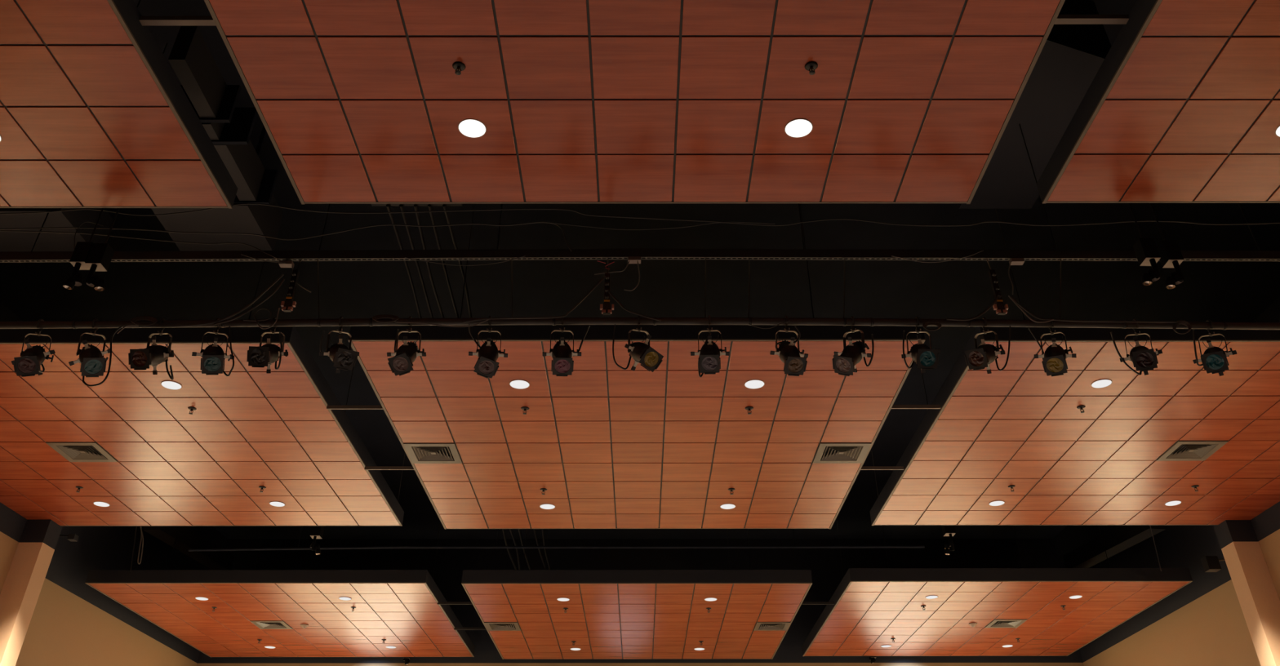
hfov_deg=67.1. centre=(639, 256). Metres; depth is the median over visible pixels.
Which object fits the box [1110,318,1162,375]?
spotlight
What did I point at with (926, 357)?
spotlight
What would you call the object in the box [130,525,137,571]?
wire
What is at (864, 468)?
bar
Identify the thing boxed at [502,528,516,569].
conduit
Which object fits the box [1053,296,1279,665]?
wall
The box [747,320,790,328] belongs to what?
loose cable
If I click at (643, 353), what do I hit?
spotlight
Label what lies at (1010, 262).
loose cable
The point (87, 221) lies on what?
loose cable
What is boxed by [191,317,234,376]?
spotlight
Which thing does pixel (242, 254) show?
loose cable
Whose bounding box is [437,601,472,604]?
bar
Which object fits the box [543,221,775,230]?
loose cable
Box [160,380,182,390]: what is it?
recessed light
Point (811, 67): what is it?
sprinkler
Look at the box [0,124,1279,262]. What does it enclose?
rail
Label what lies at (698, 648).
recessed light
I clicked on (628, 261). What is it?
loose cable
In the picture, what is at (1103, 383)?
recessed light
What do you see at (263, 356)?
spotlight
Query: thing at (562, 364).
spotlight
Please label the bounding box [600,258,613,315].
chain hoist
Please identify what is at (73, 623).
wall
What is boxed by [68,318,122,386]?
spotlight
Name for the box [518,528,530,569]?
conduit
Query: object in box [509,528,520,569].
conduit
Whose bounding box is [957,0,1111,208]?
air duct
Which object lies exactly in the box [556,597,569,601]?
recessed light
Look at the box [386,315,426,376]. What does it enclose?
spotlight
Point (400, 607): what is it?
ceiling panel
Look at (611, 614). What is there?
ceiling panel
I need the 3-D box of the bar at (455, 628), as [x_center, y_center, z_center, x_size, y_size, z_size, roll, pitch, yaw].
[-3.148,7.006,18.154,0.700,0.040,0.016,0,-34,0]
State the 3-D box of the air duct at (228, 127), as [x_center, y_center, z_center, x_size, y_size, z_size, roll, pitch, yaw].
[-4.210,-1.325,9.395,1.275,1.250,2.736,0,-34,0]
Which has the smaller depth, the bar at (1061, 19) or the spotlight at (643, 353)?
the bar at (1061, 19)
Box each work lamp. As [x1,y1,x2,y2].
[62,43,168,290]
[84,66,172,292]
[310,525,324,555]
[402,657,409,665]
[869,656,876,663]
[926,408,955,555]
[1128,203,1160,286]
[1149,203,1184,289]
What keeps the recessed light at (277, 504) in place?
attached to the ceiling panel at (251, 428)
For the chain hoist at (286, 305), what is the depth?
8.06 m
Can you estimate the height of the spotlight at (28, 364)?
0.545 m
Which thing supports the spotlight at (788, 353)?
hanging from the pipe at (871, 322)
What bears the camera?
attached to the wall at (73, 623)
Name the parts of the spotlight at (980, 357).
gel frame, shutter handle, shutter handle, shutter handle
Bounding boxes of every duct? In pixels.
[0,208,113,252]
[151,26,283,251]
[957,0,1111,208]
[1062,524,1165,568]
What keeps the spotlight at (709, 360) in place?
hanging from the pipe at (871, 322)
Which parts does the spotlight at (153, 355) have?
gel frame, shutter handle, shutter handle, shutter handle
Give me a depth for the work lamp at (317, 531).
14.89 m
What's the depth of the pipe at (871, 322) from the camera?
7.94 m
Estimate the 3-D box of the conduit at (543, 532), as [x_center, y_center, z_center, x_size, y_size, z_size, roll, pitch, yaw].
[-1.891,5.936,19.431,0.068,0.040,2.844,1,-34,-1]
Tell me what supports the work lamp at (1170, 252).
hanging from the ceiling
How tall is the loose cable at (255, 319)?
0.148 m
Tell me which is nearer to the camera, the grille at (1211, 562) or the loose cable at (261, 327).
the loose cable at (261, 327)
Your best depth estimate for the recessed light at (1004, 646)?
19.37 m
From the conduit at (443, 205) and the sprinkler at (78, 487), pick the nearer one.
the conduit at (443, 205)
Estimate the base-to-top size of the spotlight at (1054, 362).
0.542 m
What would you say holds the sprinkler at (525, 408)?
attached to the ceiling panel at (611, 446)
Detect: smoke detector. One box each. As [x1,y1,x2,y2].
[300,623,308,628]
[968,622,977,626]
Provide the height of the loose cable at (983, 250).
0.131 m
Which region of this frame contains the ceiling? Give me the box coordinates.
[0,0,1279,538]
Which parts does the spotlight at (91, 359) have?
shutter handle, shutter handle, gel frame, shutter handle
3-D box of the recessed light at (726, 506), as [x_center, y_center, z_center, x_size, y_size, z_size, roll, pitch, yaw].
[1.188,3.382,13.041,0.214,0.006,0.214,0,-34,0]
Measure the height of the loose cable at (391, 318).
0.088 m
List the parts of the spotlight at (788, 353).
shutter handle, shutter handle, gel frame, shutter handle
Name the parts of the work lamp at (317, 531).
stem, plate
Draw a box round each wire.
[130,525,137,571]
[1149,524,1161,571]
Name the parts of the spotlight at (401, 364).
shutter handle, gel frame, shutter handle, shutter handle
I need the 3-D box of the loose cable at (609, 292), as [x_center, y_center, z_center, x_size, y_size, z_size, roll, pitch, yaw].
[-0.045,0.415,7.984,0.438,0.288,0.016,0,-34,0]
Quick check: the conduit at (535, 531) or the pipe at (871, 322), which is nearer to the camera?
the pipe at (871, 322)
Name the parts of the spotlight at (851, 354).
shutter handle, gel frame, shutter handle, shutter handle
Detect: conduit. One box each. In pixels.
[386,204,422,318]
[399,204,433,318]
[413,204,444,318]
[427,204,459,318]
[442,204,472,317]
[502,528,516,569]
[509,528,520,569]
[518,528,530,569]
[533,528,546,569]
[542,528,551,569]
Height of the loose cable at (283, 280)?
0.449 m
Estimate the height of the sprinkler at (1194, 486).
0.067 m
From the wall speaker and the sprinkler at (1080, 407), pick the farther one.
the wall speaker
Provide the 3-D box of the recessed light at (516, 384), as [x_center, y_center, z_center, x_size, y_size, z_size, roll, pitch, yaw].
[-1.250,1.330,10.013,0.214,0.006,0.214,0,-34,0]
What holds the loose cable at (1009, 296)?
attached to the pipe at (871, 322)
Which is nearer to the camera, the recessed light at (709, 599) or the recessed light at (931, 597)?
the recessed light at (709, 599)
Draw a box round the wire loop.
[137,525,143,564]
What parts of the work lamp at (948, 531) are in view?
plate, stem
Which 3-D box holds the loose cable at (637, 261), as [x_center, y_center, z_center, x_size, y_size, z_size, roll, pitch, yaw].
[-0.067,0.167,8.197,0.135,0.306,0.009,0,-34,0]
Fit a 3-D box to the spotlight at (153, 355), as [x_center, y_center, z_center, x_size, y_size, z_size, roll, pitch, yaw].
[-3.937,0.737,7.821,0.333,0.547,0.362,-29,-44,36]
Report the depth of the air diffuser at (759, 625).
17.50 m
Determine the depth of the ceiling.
12.95 m
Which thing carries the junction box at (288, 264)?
attached to the rail
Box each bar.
[138,16,216,26]
[326,405,383,409]
[364,466,413,470]
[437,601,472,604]
[453,627,486,630]
[801,601,834,604]
[860,466,904,470]
[891,404,941,408]
[1053,14,1128,24]
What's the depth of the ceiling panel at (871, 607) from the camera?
16.93 m
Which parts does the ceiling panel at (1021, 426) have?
hanger rod, hanger rod, edge trim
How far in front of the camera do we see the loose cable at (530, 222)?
8.44 m
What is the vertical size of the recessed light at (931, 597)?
0.006 m
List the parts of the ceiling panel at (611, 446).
hanger rod, edge trim, hanger rod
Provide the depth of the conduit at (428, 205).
10.64 m
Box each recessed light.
[93,501,110,506]
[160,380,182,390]
[195,596,208,600]
[264,645,275,648]
[269,501,285,506]
[338,596,351,599]
[385,645,395,648]
[457,118,486,137]
[509,379,529,389]
[539,503,555,509]
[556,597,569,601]
[570,648,581,650]
[693,647,704,650]
[704,597,716,601]
[720,503,735,509]
[744,379,764,389]
[784,118,813,137]
[880,644,891,647]
[925,595,937,599]
[988,500,1004,506]
[1001,644,1013,647]
[1069,595,1082,599]
[1090,378,1112,388]
[1164,500,1181,506]
[1275,124,1279,137]
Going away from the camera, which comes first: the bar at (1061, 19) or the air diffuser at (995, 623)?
the bar at (1061, 19)
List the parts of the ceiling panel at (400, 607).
hanger rod, hanger rod, edge trim, hanger rod, hanger rod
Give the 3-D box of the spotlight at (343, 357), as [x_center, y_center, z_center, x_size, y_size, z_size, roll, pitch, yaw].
[-2.423,0.733,7.869,0.398,0.517,0.296,-20,-39,26]
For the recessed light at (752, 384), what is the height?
0.006 m
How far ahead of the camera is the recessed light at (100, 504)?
13.39 m
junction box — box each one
[278,259,293,267]
[627,256,640,263]
[1008,257,1024,265]
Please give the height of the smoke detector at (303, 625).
0.064 m
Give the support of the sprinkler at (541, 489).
attached to the ceiling panel at (611, 446)
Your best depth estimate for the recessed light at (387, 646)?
19.44 m
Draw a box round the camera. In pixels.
[59,533,79,541]
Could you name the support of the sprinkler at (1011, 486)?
attached to the ceiling panel at (1021, 426)
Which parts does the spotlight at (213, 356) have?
shutter handle, gel frame, shutter handle, shutter handle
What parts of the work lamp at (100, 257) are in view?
stem, plate, hanger rod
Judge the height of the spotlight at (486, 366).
0.563 m
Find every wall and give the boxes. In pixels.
[0,299,227,665]
[196,538,1084,665]
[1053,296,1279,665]
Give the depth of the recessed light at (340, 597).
16.44 m
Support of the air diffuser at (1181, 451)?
attached to the ceiling panel at (1021, 426)
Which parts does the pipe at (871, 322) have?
cable coil, hanger rod, cable coil, hanger rod, hanger rod, hanger rod, hanger rod, cable coil, hanger rod, cable coil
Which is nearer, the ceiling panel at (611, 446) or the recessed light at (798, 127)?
the recessed light at (798, 127)
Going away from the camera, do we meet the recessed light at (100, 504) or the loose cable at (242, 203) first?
the loose cable at (242, 203)
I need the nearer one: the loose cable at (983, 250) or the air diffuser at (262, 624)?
the loose cable at (983, 250)
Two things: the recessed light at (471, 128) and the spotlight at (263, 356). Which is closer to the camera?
the recessed light at (471, 128)
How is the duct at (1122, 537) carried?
hanging from the ceiling
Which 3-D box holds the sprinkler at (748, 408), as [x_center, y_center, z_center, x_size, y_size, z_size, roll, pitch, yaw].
[1.188,1.679,10.477,0.092,0.067,0.092,0,-34,0]
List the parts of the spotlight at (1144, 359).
shutter handle, shutter handle, gel frame, shutter handle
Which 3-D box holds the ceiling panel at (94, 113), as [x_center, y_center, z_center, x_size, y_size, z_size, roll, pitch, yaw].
[-6.195,-2.824,6.419,5.530,2.109,5.530,0,-34,0]
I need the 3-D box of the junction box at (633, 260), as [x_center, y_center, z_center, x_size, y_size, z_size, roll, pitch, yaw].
[-0.047,0.034,8.316,0.110,0.034,0.060,0,-34,0]
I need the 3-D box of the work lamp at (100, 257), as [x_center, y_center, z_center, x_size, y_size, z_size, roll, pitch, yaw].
[-4.432,-0.895,8.607,0.204,2.847,0.122,0,-34,0]
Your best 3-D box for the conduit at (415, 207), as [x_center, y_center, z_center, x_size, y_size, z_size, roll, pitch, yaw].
[-2.329,0.115,10.673,0.058,0.034,2.244,1,-34,-2]
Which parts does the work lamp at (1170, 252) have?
hanger rod, plate, stem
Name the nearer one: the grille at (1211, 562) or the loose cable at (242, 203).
the loose cable at (242, 203)
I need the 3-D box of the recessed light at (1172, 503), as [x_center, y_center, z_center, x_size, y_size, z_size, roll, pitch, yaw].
[7.372,3.415,13.341,0.214,0.006,0.214,0,-34,0]
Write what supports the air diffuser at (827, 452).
attached to the ceiling panel at (611, 446)
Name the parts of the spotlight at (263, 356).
gel frame, shutter handle, shutter handle, shutter handle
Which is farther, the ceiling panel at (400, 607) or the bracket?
the ceiling panel at (400, 607)
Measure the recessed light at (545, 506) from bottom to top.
0.006 m
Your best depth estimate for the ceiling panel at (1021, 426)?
11.50 m
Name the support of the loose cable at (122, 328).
attached to the pipe at (871, 322)
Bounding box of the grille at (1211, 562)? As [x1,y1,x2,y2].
[1206,556,1220,568]
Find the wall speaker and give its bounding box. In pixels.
[1200,555,1225,572]
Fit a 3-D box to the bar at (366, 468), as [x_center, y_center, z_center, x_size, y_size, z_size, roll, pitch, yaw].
[-3.146,2.692,12.255,0.700,0.040,0.024,0,-34,0]
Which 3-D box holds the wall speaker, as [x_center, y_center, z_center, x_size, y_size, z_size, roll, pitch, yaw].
[9.033,4.716,14.806,0.724,0.215,0.166,0,-34,0]
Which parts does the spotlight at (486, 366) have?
shutter handle, gel frame, shutter handle, shutter handle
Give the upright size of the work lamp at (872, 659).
0.208 m
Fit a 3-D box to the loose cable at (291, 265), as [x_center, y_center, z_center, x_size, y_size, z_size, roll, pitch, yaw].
[-2.871,0.192,8.179,0.220,0.277,0.009,0,-34,0]
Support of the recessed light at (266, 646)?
attached to the ceiling panel at (400, 607)
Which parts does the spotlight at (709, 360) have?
shutter handle, gel frame, shutter handle, shutter handle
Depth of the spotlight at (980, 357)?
7.76 m
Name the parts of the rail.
hanger rod, hanger rod, hanger rod, hanger rod, hanger rod, hanger rod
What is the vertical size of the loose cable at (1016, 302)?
0.257 m
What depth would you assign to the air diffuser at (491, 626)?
17.51 m
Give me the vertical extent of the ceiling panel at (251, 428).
2.320 m
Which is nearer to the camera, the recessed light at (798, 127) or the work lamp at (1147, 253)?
the recessed light at (798, 127)
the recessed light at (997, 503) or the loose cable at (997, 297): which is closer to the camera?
the loose cable at (997, 297)
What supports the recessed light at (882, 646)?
attached to the ceiling panel at (871, 607)
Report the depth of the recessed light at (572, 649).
19.00 m
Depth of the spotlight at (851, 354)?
7.78 m
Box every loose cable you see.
[0,203,1279,226]
[0,222,572,251]
[74,221,103,248]
[116,324,218,333]
[138,273,284,327]
[213,279,284,325]
[241,253,285,263]
[243,307,271,323]
[257,307,279,328]
[291,265,311,293]
[391,318,488,327]
[404,255,524,266]
[462,275,605,323]
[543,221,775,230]
[594,261,630,275]
[608,291,661,321]
[623,261,639,291]
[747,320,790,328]
[891,249,983,262]
[946,292,1000,320]
[1008,262,1013,294]
[1008,295,1053,323]
[1010,296,1177,323]
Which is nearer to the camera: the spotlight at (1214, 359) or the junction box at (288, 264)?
the spotlight at (1214, 359)
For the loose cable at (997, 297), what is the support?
attached to the chain hoist at (999, 307)
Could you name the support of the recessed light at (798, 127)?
attached to the ceiling panel at (357, 101)
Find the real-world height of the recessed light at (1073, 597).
0.006 m
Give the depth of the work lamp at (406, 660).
20.32 m
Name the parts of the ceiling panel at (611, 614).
hanger rod, edge trim, hanger rod, hanger rod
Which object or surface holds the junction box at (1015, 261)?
attached to the rail
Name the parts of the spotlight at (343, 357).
shutter handle, shutter handle, gel frame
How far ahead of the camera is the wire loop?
14.74 m
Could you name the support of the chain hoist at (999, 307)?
hanging from the rail
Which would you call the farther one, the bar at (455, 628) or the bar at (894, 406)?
the bar at (455, 628)
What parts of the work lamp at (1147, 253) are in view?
hanger rod, plate, stem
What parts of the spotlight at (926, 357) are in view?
shutter handle, shutter handle, gel frame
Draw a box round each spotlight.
[11,319,55,377]
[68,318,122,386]
[128,318,173,380]
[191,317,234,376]
[246,316,288,373]
[319,316,359,373]
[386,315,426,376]
[468,315,507,377]
[542,317,590,376]
[612,315,663,372]
[690,315,729,377]
[769,315,808,376]
[832,315,874,376]
[901,316,941,373]
[964,316,1011,373]
[1027,317,1076,376]
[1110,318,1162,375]
[1192,320,1237,376]
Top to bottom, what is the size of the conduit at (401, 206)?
0.034 m
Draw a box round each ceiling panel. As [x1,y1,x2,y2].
[0,0,237,208]
[0,261,404,526]
[84,454,475,657]
[204,0,1065,204]
[347,203,925,528]
[461,528,812,659]
[801,450,1192,656]
[870,208,1279,525]
[1036,0,1279,204]
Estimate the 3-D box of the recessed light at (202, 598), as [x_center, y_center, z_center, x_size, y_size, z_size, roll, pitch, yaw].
[-7.462,5.833,16.433,0.214,0.006,0.214,0,-34,0]
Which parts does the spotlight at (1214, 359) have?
shutter handle, shutter handle, gel frame, shutter handle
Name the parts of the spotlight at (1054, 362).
shutter handle, shutter handle, gel frame, shutter handle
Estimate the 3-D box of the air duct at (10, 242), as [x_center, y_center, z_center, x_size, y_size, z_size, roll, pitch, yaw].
[-6.446,-0.729,10.271,1.390,1.250,0.837,0,-34,0]
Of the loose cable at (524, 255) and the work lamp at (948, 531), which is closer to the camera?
the loose cable at (524, 255)
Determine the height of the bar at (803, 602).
0.040 m
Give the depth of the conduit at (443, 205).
10.60 m
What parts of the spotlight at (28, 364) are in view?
gel frame, shutter handle, shutter handle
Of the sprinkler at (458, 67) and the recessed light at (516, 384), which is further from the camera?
the recessed light at (516, 384)
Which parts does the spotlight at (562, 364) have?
shutter handle, shutter handle, gel frame, shutter handle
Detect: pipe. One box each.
[0,257,1279,334]
[188,525,924,551]
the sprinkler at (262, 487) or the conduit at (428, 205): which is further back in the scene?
the sprinkler at (262, 487)
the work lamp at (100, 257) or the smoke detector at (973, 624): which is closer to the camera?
the work lamp at (100, 257)
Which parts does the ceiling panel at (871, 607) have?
hanger rod, hanger rod, edge trim, hanger rod, hanger rod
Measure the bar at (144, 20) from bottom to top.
0.040 m
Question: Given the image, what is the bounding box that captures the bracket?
[371,204,462,206]
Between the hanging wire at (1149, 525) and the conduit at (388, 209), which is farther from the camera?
the hanging wire at (1149, 525)
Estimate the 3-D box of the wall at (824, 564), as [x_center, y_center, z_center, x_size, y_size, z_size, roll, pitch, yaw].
[-0.007,10.096,19.597,19.400,8.700,0.250,0,-34,0]
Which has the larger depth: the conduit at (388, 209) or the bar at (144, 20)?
the conduit at (388, 209)
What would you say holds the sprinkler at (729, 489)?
attached to the ceiling panel at (611, 446)
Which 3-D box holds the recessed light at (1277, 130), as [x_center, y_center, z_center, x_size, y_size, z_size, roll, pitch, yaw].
[4.892,-0.962,7.249,0.214,0.006,0.214,0,-34,0]
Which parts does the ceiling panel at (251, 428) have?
edge trim, hanger rod, hanger rod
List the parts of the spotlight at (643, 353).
shutter handle, shutter handle, shutter handle, gel frame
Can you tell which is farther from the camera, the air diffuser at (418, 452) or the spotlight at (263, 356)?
the air diffuser at (418, 452)
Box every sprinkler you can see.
[75,486,83,492]
[187,406,196,414]
[258,485,266,492]
[452,62,465,75]
[520,406,528,414]
[540,488,546,494]
[728,488,735,494]
[745,406,753,414]
[804,62,817,75]
[1008,484,1015,491]
[1076,405,1085,413]
[1191,484,1199,491]
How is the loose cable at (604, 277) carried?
attached to the chain hoist at (606, 310)
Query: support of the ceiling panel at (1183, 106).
hanging from the ceiling
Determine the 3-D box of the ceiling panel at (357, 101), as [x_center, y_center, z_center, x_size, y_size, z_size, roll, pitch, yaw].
[-0.034,-2.877,6.301,5.530,2.162,5.530,0,-34,0]
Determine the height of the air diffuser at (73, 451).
0.096 m
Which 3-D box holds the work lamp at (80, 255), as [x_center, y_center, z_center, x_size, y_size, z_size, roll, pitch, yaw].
[-4.599,-0.901,8.611,0.145,2.832,0.122,0,-34,0]
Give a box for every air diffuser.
[45,441,117,462]
[250,620,292,629]
[403,442,462,463]
[484,622,520,631]
[753,621,790,630]
[813,442,871,463]
[984,618,1026,627]
[1155,440,1228,461]
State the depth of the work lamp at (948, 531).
14.90 m
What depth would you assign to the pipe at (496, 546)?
15.04 m
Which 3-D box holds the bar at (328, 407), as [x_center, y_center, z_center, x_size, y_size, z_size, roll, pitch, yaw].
[-3.146,1.688,10.776,0.700,0.040,0.024,0,-34,0]
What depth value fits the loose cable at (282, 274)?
7.90 m
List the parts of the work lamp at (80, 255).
stem, plate, hanger rod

